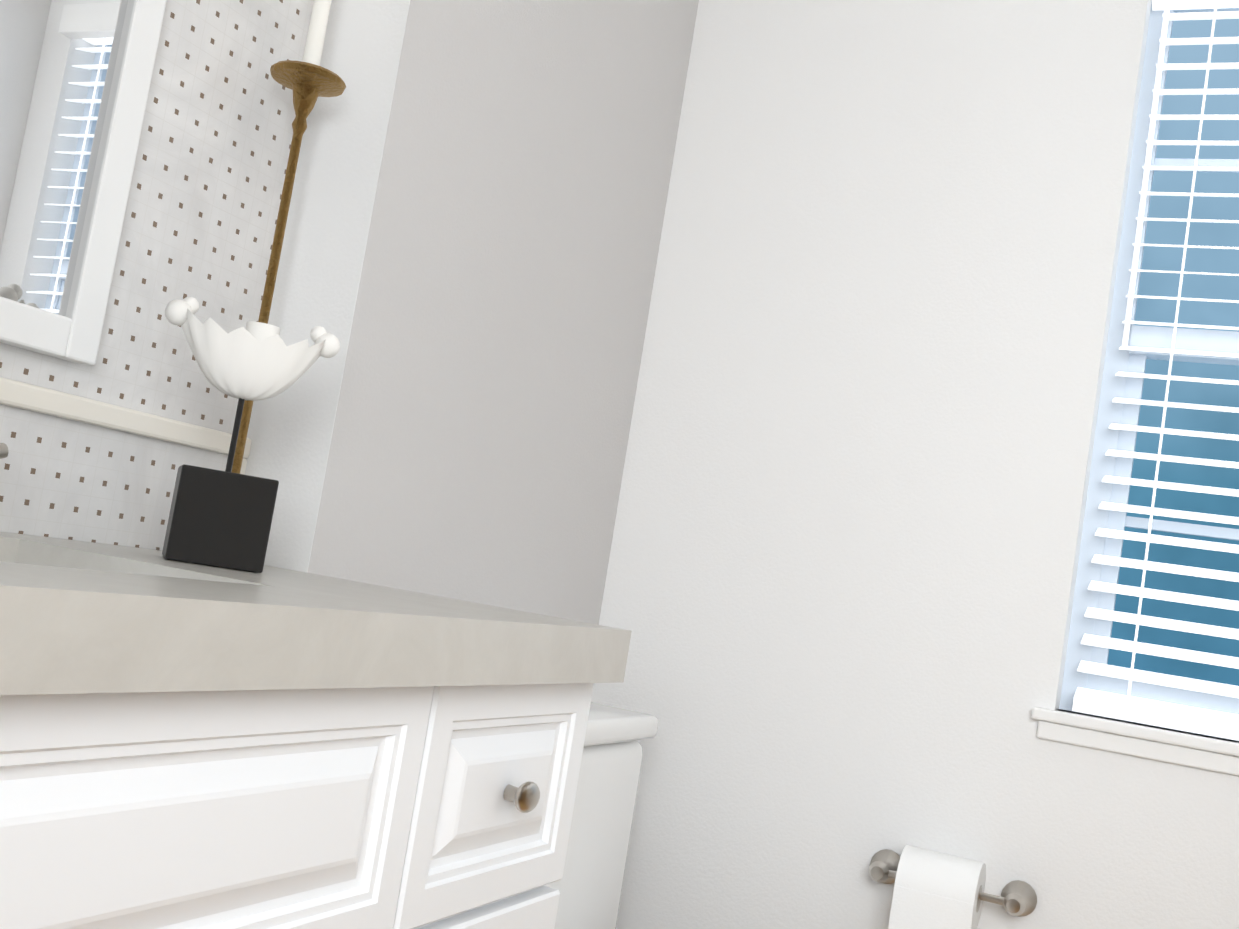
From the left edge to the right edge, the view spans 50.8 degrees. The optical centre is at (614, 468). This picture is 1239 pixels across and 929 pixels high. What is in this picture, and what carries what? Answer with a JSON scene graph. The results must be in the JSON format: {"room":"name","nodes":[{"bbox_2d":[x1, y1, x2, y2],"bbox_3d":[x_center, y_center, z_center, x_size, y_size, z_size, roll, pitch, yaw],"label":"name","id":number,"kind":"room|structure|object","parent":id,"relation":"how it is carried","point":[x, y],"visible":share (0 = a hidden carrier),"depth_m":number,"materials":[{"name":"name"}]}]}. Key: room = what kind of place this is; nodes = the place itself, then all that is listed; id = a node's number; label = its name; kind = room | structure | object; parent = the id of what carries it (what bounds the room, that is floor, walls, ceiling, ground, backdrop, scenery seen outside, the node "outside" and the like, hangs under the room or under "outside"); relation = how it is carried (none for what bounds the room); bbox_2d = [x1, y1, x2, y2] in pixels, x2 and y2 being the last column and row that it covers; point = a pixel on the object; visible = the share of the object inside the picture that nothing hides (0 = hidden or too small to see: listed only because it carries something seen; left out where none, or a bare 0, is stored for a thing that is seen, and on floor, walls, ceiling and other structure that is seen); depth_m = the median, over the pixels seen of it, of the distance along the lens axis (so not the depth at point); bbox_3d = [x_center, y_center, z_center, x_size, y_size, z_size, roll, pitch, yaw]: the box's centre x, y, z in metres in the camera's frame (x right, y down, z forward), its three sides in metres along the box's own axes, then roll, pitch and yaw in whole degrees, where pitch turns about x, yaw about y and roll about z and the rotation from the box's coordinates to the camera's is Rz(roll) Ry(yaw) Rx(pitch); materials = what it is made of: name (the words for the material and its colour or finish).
{"room":"bathroom","nodes":[
{"label":"bathroom","id":0,"kind":"room"},
{"bbox_2d":[245,0,698,624],"bbox_3d":[-0.763,-0.308,0.906,0.300,2.440,3.270,7,-5,25],"label":"wall","id":1,"kind":"structure","parent":0,"point":[469,250],"depth_m":1.80,"materials":[{"name":"grey paint"}]},
{"bbox_2d":[0,0,166,364],"bbox_3d":[-0.604,-0.615,1.085,0.024,0.937,0.669,7,-5,25],"label":"mirror","id":2,"kind":"object","parent":1,"relation":"attached to","point":[75,78],"visible":1,"depth_m":1.30,"materials":[{"name":"glass"},{"name":"painted wood"}]},
{"bbox_2d":[0,0,313,550],"bbox_3d":[-0.598,-0.671,1.110,0.024,1.639,1.179,7,-5,25],"label":"wall tile","id":3,"kind":"structure","parent":1,"relation":"attached to","point":[122,429],"depth_m":1.45,"materials":[{"name":"tile"}]},
{"bbox_2d":[591,0,1238,928],"bbox_3d":[1.095,0.075,1.914,2.900,2.440,0.150,7,-5,25],"label":"wall","id":4,"kind":"structure","parent":0,"point":[841,570],"depth_m":2.14,"materials":[{"name":"white paint"}]},
{"bbox_2d":[868,845,1036,928],"bbox_3d":[0.492,0.638,1.947,0.252,0.123,0.113,7,-5,25],"label":"toilet paper holder","id":5,"kind":"object","parent":4,"relation":"attached to","point":[934,890],"visible":1,"depth_m":1.91,"materials":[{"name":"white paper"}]},
{"bbox_2d":[1032,0,1238,775],"bbox_3d":[1.033,-0.162,1.946,0.630,1.239,0.159,7,-5,25],"label":"window","id":6,"kind":"structure","parent":4,"relation":"in","point":[1153,639],"depth_m":2.04,"materials":[{"name":"white plastic"}]},
{"bbox_3d":[0.217,1.036,0.265,2.900,0.200,3.570,7,-5,25],"label":"floor","id":7,"kind":"structure","parent":0,"visible":0},
{"bbox_2d":[0,443,631,928],"bbox_3d":[-0.525,0.435,0.907,0.546,1.053,1.176,7,-5,25],"label":"bathroom vanity","id":8,"kind":"object","parent":7,"relation":"on","point":[188,745],"visible":1,"depth_m":0.91,"materials":[{"name":"painted wood"},{"name":"brushed nickel"}]},
{"bbox_2d":[162,297,339,572],"bbox_3d":[-0.382,-0.033,1.313,0.128,0.259,0.140,7,-5,25],"label":"shell sculpture","id":9,"kind":"object","parent":8,"relation":"on","point":[218,518],"visible":1,"depth_m":1.28,"materials":[{"name":"black"}]},
{"bbox_2d":[231,0,345,473],"bbox_3d":[-0.386,-0.259,1.516,0.106,0.736,0.104,7,-5,25],"label":"candlestick","id":10,"kind":"object","parent":8,"relation":"on","point":[308,80],"visible":0.54,"depth_m":1.51,"materials":[{"name":"gold metal"}]},
{"bbox_2d":[545,702,658,928],"bbox_3d":[0.065,0.745,1.708,0.755,0.766,0.490,7,-5,25],"label":"toilet","id":11,"kind":"object","parent":7,"relation":"on","point":[589,885],"visible":0.23,"depth_m":1.89,"materials":[{"name":"white ceramic"}]}
]}

